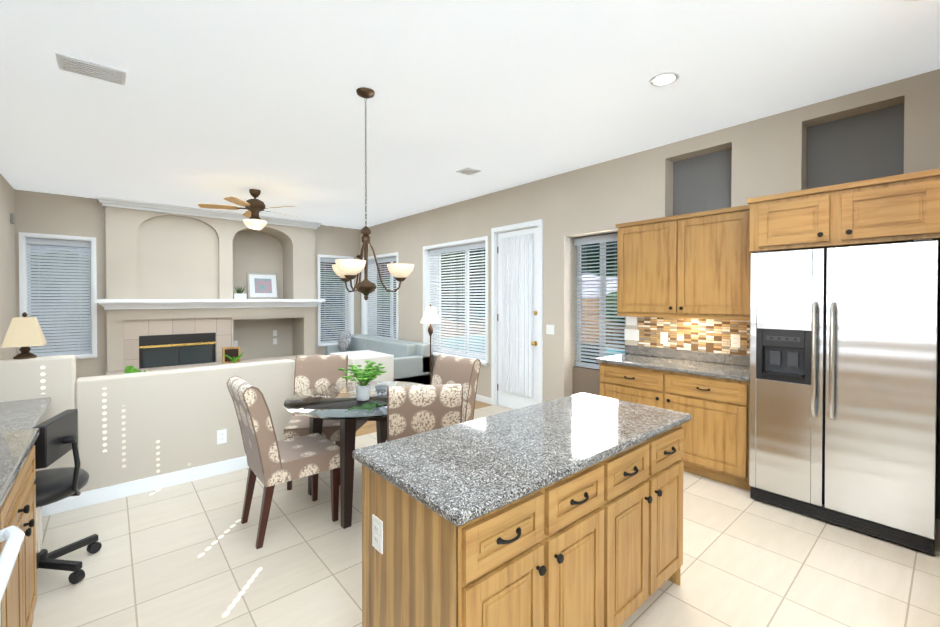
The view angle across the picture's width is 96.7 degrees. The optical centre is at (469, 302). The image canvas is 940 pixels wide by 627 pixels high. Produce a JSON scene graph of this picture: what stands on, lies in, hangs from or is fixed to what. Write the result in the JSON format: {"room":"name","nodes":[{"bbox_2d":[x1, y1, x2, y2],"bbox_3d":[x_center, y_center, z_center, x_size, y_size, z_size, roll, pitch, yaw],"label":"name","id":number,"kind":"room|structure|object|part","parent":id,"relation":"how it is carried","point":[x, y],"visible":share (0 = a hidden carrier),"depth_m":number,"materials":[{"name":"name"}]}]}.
{"room":"kitchen","nodes":[
{"label":"kitchen","id":0,"kind":"room"},
{"bbox_2d":[0,173,15,358],"bbox_3d":[-2.661,-0.011,1.513,0.150,2.910,11.050,-1,1,-41],"label":"wall","id":1,"kind":"structure","parent":0,"point":[7,270],"depth_m":5.10,"materials":[{"name":"paint"}]},
{"bbox_2d":[10,213,14,223],"bbox_3d":[-5.839,-1.077,5.331,0.030,0.120,0.100,-1,1,-41],"label":"detector","id":2,"kind":"object","parent":1,"relation":"attached to","point":[12,218],"visible":1,"depth_m":5.30,"materials":[{"name":"grey plastic"}]},
{"bbox_2d":[0,354,294,491],"bbox_3d":[-2.515,0.896,3.192,2.250,1.060,0.150,-1,1,-41],"label":"wall","id":3,"kind":"structure","parent":0,"point":[137,426],"depth_m":3.15,"materials":[{"name":"beige paint"}]},
{"bbox_2d":[1,312,46,358],"bbox_3d":[-2.974,0.215,2.790,0.191,0.310,0.191,-1,1,-41],"label":"table lamp","id":4,"kind":"object","parent":3,"relation":"on","point":[24,333],"visible":1,"depth_m":2.75,"materials":[{"name":"beige fabric"}]},
{"bbox_2d":[41,456,248,516],"bbox_3d":[-2.511,1.373,3.201,2.262,0.105,0.174,-1,1,-41],"label":"baseboard","id":5,"kind":"structure","parent":3,"relation":"attached to","point":[106,494],"depth_m":3.13,"materials":[{"name":"white"}]},
{"bbox_2d":[217,429,226,443],"bbox_3d":[-2.065,1.113,3.477,0.070,0.114,0.008,-1,1,-41],"label":"outlet","id":6,"kind":"object","parent":3,"relation":"attached to","point":[221,436],"visible":1,"depth_m":3.47,"materials":[{"name":"white plastic"}]},
{"bbox_2d":[14,189,359,379],"bbox_3d":[-4.360,-0.071,7.148,5.230,2.910,0.293,-1,1,-41],"label":"wall","id":7,"kind":"structure","parent":0,"point":[51,216],"depth_m":6.04,"materials":[{"name":"paint"}]},
{"bbox_2d":[27,246,91,354],"bbox_3d":[-5.875,-0.074,6.003,0.680,1.660,0.050,-1,1,-41],"label":"window","id":8,"kind":"structure","parent":7,"relation":"in","point":[63,293],"depth_m":6.04,"materials":[{"name":"white"}]},
{"bbox_2d":[26,237,91,356],"bbox_3d":[-5.782,-0.072,5.896,0.650,1.636,0.064,-1,1,-41],"label":"blind","id":9,"kind":"object","parent":8,"relation":"attached to","point":[54,317],"visible":0.88,"depth_m":5.89,"materials":[{"name":"white plastic"}]},
{"bbox_2d":[320,262,346,341],"bbox_3d":[-2.851,-0.046,8.607,0.660,1.730,0.050,-1,1,-41],"label":"window","id":10,"kind":"structure","parent":7,"relation":"in","point":[332,301],"depth_m":8.63,"materials":[{"name":"white glass"}]},
{"bbox_2d":[320,258,348,343],"bbox_3d":[-2.759,-0.045,8.500,0.630,1.706,0.064,-1,1,-41],"label":"window blind","id":11,"kind":"object","parent":10,"relation":"attached to","point":[338,310],"visible":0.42,"depth_m":8.46,"materials":[{"name":"white plastic"}]},
{"bbox_2d":[0,0,939,228],"bbox_3d":[-0.914,-1.528,3.430,5.620,0.117,11.700,-1,1,-41],"label":"ceiling","id":12,"kind":"structure","parent":0,"point":[190,103],"depth_m":2.84,"materials":[{"name":"paint"}]},
{"bbox_2d":[198,189,297,229],"bbox_3d":[-2.892,-1.246,5.625,1.259,0.523,1.234,-1,1,-41],"label":"ceiling fan","id":13,"kind":"object","parent":12,"relation":"hanging from","point":[254,207],"visible":1,"depth_m":5.50,"materials":[{"name":"brown wood"}]},
{"bbox_2d":[332,87,413,299],"bbox_3d":[-0.743,-0.748,2.981,0.614,1.463,0.593,-1,1,-41],"label":"chandelier","id":14,"kind":"object","parent":12,"relation":"hanging from","point":[346,270],"visible":1,"depth_m":2.93,"materials":[{"name":"brown metal"}]},
{"bbox_2d":[32,400,939,626],"bbox_3d":[-0.914,1.463,3.462,5.620,0.081,11.700,-1,1,-41],"label":"floor","id":15,"kind":"structure","parent":0,"point":[187,554],"depth_m":2.27,"materials":[{"name":"tile"}]},
{"bbox_2d":[0,445,36,626],"bbox_3d":[-0.538,1.040,-0.237,0.761,0.845,4.990,-1,1,-41],"label":"base cabinet","id":16,"kind":"object","parent":15,"relation":"on","point":[18,584],"depth_m":1.51,"materials":[{"name":"brown wood"}]},
{"bbox_2d":[0,397,50,507],"bbox_3d":[-0.984,0.635,0.235,0.706,0.115,6.294,-1,1,-41],"label":"countertop","id":17,"kind":"structure","parent":16,"relation":"on","point":[19,421],"depth_m":1.79,"materials":[{"name":"stone"}]},
{"bbox_2d":[33,409,101,583],"bbox_3d":[-2.253,1.007,2.150,0.529,0.860,0.604,-1,1,-41],"label":"office chair","id":18,"kind":"object","parent":15,"relation":"on","point":[57,438],"visible":0.69,"depth_m":2.15,"materials":[{"name":"black plastic"}]},
{"bbox_2d":[124,366,146,373],"bbox_3d":[-3.016,0.997,3.706,0.580,0.848,0.441,-1,1,-41],"label":"floor plant","id":19,"kind":"object","parent":15,"relation":"on","point":[130,369],"visible":0.06,"depth_m":3.79,"materials":[{"name":"green plant"}]},
{"bbox_2d":[95,196,324,374],"bbox_3d":[-4.225,-0.071,7.160,3.270,2.910,1.150,-1,1,-41],"label":"fireplace","id":20,"kind":"object","parent":15,"relation":"on","point":[175,274],"depth_m":6.83,"materials":[{"name":"paint"}]},
{"bbox_2d":[222,346,243,363],"bbox_3d":[-3.897,0.858,6.871,0.327,0.262,0.112,-1,1,-41],"label":"decor","id":21,"kind":"object","parent":20,"relation":"on","point":[231,354],"visible":1,"depth_m":6.85,"materials":[{"name":"brown wood"}]},
{"bbox_2d":[233,286,246,298],"bbox_3d":[-4.131,-0.195,7.487,0.200,0.248,0.127,-1,1,-41],"label":"potted plant","id":22,"kind":"object","parent":20,"relation":"on","point":[239,294],"visible":1,"depth_m":7.45,"materials":[{"name":"white"}]},
{"bbox_2d":[247,272,278,298],"bbox_3d":[-3.936,-0.324,7.949,0.540,0.495,0.096,-1,1,-41],"label":"framed picture","id":23,"kind":"object","parent":20,"relation":"in","point":[262,285],"visible":0.95,"depth_m":7.94,"materials":[{"name":"silver metal"}]},
{"bbox_2d":[227,376,339,548],"bbox_3d":[-1.199,0.951,2.716,0.591,0.959,0.434,-1,1,-41],"label":"dining chair","id":24,"kind":"object","parent":15,"relation":"on","point":[272,461],"visible":0.98,"depth_m":2.56,"materials":[{"name":"fabric"}]},
{"bbox_2d":[284,354,347,489],"bbox_3d":[-1.259,0.943,3.477,0.434,0.959,0.591,0,1,-13],"label":"dining chair","id":25,"kind":"object","parent":15,"relation":"on","point":[316,371],"visible":0.44,"depth_m":3.60,"materials":[{"name":"fabric"}]},
{"bbox_2d":[284,381,423,528],"bbox_3d":[-0.764,1.057,3.092,1.120,0.741,1.120,-1,1,-41],"label":"dining table","id":26,"kind":"object","parent":15,"relation":"on","point":[318,405],"visible":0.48,"depth_m":2.81,"materials":[{"name":"clear glass"}]},
{"bbox_2d":[338,361,386,400],"bbox_3d":[-0.757,0.547,2.964,0.338,0.277,0.324,-1,1,-41],"label":"potted plant","id":27,"kind":"object","parent":26,"relation":"on","point":[366,376],"visible":1,"depth_m":2.93,"materials":[{"name":"white"}]},
{"bbox_2d":[330,350,393,382],"bbox_3d":[-1.589,1.070,6.110,0.620,0.650,0.800,-1,1,-41],"label":"ottoman","id":28,"kind":"object","parent":15,"relation":"on","point":[360,357],"visible":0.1,"depth_m":5.91,"materials":[{"name":"white fabric"}]},
{"bbox_2d":[326,334,431,384],"bbox_3d":[-1.714,1.016,7.428,0.750,0.730,2.520,-1,1,-41],"label":"sofa","id":29,"kind":"object","parent":15,"relation":"on","point":[412,361],"visible":0.38,"depth_m":6.68,"materials":[{"name":"grey leather"}]},
{"bbox_2d":[338,330,350,350],"bbox_3d":[-2.381,0.716,7.931,0.140,0.420,0.460,19,-12,-39],"label":"sofa pillow","id":30,"kind":"object","parent":29,"relation":"on","point":[344,341],"visible":1,"depth_m":7.83,"materials":[{"name":"white fabric"}]},
{"bbox_2d":[386,383,462,441],"bbox_3d":[-0.314,0.952,2.679,0.434,0.959,0.591,0,1,-13],"label":"dining chair","id":31,"kind":"object","parent":15,"relation":"on","point":[414,410],"visible":0.33,"depth_m":2.42,"materials":[{"name":"fabric"}]},
{"bbox_2d":[421,304,439,384],"bbox_3d":[-0.611,0.704,6.473,0.310,1.375,0.310,-1,1,-41],"label":"floor lamp","id":32,"kind":"object","parent":15,"relation":"on","point":[430,316],"visible":0.75,"depth_m":6.40,"materials":[{"name":"white fabric"}]},
{"bbox_2d":[431,355,480,422],"bbox_3d":[-0.261,0.944,3.415,0.434,0.959,0.591,0,1,39],"label":"dining chair","id":33,"kind":"object","parent":15,"relation":"on","point":[455,370],"visible":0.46,"depth_m":3.48,"materials":[{"name":"fabric"}]},
{"bbox_2d":[362,425,683,626],"bbox_3d":[0.343,1.018,1.844,1.462,0.845,0.626,-1,1,-41],"label":"kitchen island","id":34,"kind":"object","parent":15,"relation":"on","point":[599,544],"visible":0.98,"depth_m":1.46,"materials":[{"name":"brown wood"}]},
{"bbox_2d":[372,514,382,553],"bbox_3d":[-0.334,0.830,1.500,0.008,0.114,0.070,-1,1,-41],"label":"outlet","id":35,"kind":"object","parent":34,"relation":"attached to","point":[377,533],"visible":1,"depth_m":1.49,"materials":[{"name":"white plastic"}]},
{"bbox_2d":[352,392,691,526],"bbox_3d":[0.331,0.578,1.853,1.520,0.035,0.650,-1,1,-41],"label":"island countertop","id":36,"kind":"structure","parent":34,"relation":"on","point":[460,474],"depth_m":1.59,"materials":[{"name":"stone"}]},
{"bbox_2d":[596,345,750,490],"bbox_3d":[1.859,0.935,3.753,0.581,0.970,1.290,-1,1,-41],"label":"base cabinet","id":37,"kind":"object","parent":15,"relation":"on","point":[716,435],"depth_m":3.41,"materials":[{"name":"brown wood"}]},
{"bbox_3d":[1.859,0.513,3.749,0.581,0.125,1.290,-1,1,-41],"label":"top of the base cabinets","id":38,"kind":"part","parent":37,"relation":"part of","materials":[{"name":"grey stone"}]},
{"bbox_2d":[749,239,939,554],"bbox_3d":[2.531,0.525,2.862,0.705,1.785,0.900,-1,1,-41],"label":"refrigerator","id":39,"kind":"object","parent":15,"relation":"on","point":[865,462],"depth_m":2.61,"materials":[{"name":"grey metal"}]},
{"bbox_3d":[2.196,0.370,2.798,0.117,0.761,0.388,-1,1,-41],"label":"refrigerator front","id":40,"kind":"part","parent":39,"relation":"part of","materials":[{"name":"silver metal"}]},
{"bbox_2d":[360,69,939,518],"bbox_3d":[0.422,-0.056,5.791,0.333,2.910,8.590,-1,1,-41],"label":"wall","id":41,"kind":"structure","parent":0,"point":[888,129],"depth_m":4.09,"materials":[{"name":"paint"}]},
{"bbox_2d":[375,261,395,337],"bbox_3d":[-1.560,-0.043,8.341,0.050,1.690,1.360,-1,1,-41],"label":"window","id":42,"kind":"structure","parent":41,"relation":"in","point":[385,298],"depth_m":8.56,"materials":[{"name":"white"}]},
{"bbox_2d":[366,258,383,336],"bbox_3d":[-1.931,-0.045,8.463,0.064,1.666,0.661,-1,1,-41],"label":"window blind","id":43,"kind":"object","parent":42,"relation":"attached to","point":[370,310],"visible":0.75,"depth_m":8.43,"materials":[{"name":"white plastic"}]},
{"bbox_2d":[381,256,395,338],"bbox_3d":[-1.494,-0.039,7.956,0.064,1.666,0.661,-1,1,-41],"label":"window blind","id":44,"kind":"object","parent":42,"relation":"attached to","point":[389,259],"visible":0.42,"depth_m":8.01,"materials":[{"name":"white plastic"}]},
{"bbox_2d":[438,248,484,355],"bbox_3d":[-0.042,-0.035,6.579,0.050,1.710,1.490,-1,1,-41],"label":"window","id":45,"kind":"structure","parent":41,"relation":"in","point":[457,290],"depth_m":6.70,"materials":[{"name":"white"}]},
{"bbox_2d":[428,246,457,354],"bbox_3d":[-0.435,-0.036,6.725,0.064,1.686,0.726,-1,1,-41],"label":"window blind","id":46,"kind":"object","parent":45,"relation":"attached to","point":[446,250],"visible":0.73,"depth_m":6.70,"materials":[{"name":"white plastic"}]},
{"bbox_2d":[456,242,484,359],"bbox_3d":[0.044,-0.030,6.169,0.064,1.686,0.726,-1,1,-41],"label":"window blind","id":47,"kind":"object","parent":45,"relation":"attached to","point":[469,247],"visible":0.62,"depth_m":6.19,"materials":[{"name":"white plastic"}]},
{"bbox_2d":[497,227,537,408],"bbox_3d":[0.604,0.228,5.414,0.118,2.338,0.735,-1,1,-41],"label":"patio door","id":48,"kind":"structure","parent":41,"relation":"in","point":[517,320],"depth_m":5.41,"materials":[{"name":"white"}]},
{"bbox_2d":[546,325,553,334],"bbox_3d":[0.955,0.317,4.980,0.010,0.114,0.116,-1,1,-41],"label":"light switch","id":49,"kind":"object","parent":41,"relation":"attached to","point":[549,329],"visible":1,"depth_m":4.97,"materials":[{"name":"white plastic"}]},
{"bbox_2d":[577,241,624,366],"bbox_3d":[1.515,-0.006,4.763,0.040,1.530,0.665,-1,1,-41],"label":"window","id":50,"kind":"structure","parent":41,"relation":"in","point":[600,264],"depth_m":4.82,"materials":[{"name":"white glass"}]},
{"bbox_2d":[574,233,624,368],"bbox_3d":[1.464,-0.005,4.719,0.064,1.506,0.645,-1,1,-41],"label":"window blind","id":51,"kind":"object","parent":50,"relation":"attached to","point":[597,239],"visible":0.67,"depth_m":4.74,"materials":[{"name":"white plastic"}]},
{"bbox_2d":[626,316,636,325],"bbox_3d":[1.691,0.178,4.378,0.010,0.114,0.116,-1,1,-41],"label":"light switch","id":52,"kind":"object","parent":41,"relation":"attached to","point":[631,321],"visible":0.83,"depth_m":4.38,"materials":[{"name":"white plastic"}]},
{"bbox_2d":[624,329,638,340],"bbox_3d":[1.694,0.334,4.376,0.010,0.114,0.162,-1,1,-41],"label":"light switch","id":53,"kind":"object","parent":41,"relation":"attached to","point":[631,334],"visible":0.98,"depth_m":4.38,"materials":[{"name":"white plastic"}]},
{"bbox_2d":[660,332,667,343],"bbox_3d":[1.913,0.346,4.117,0.008,0.114,0.070,-1,1,-41],"label":"outlet","id":54,"kind":"object","parent":41,"relation":"attached to","point":[664,337],"visible":1,"depth_m":4.11,"materials":[{"name":"white plastic"}]},
{"bbox_2d":[616,205,751,320],"bbox_3d":[1.947,-0.320,3.794,0.368,0.910,1.187,-1,1,-41],"label":"upper cabinet","id":55,"kind":"object","parent":41,"relation":"attached to","point":[696,265],"visible":0.94,"depth_m":3.62,"materials":[{"name":"brown wood"}]},
{"bbox_2d":[731,334,739,347],"bbox_3d":[2.318,0.331,3.647,0.008,0.114,0.070,-1,1,-41],"label":"outlet","id":56,"kind":"object","parent":41,"relation":"attached to","point":[735,340],"visible":1,"depth_m":3.64,"materials":[{"name":"white plastic"}]},
{"bbox_2d":[747,168,939,252],"bbox_3d":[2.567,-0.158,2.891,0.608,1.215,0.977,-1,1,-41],"label":"upper cabinet","id":57,"kind":"object","parent":41,"relation":"attached to","point":[902,208],"visible":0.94,"depth_m":2.65,"materials":[{"name":"brown wood"}]}
]}

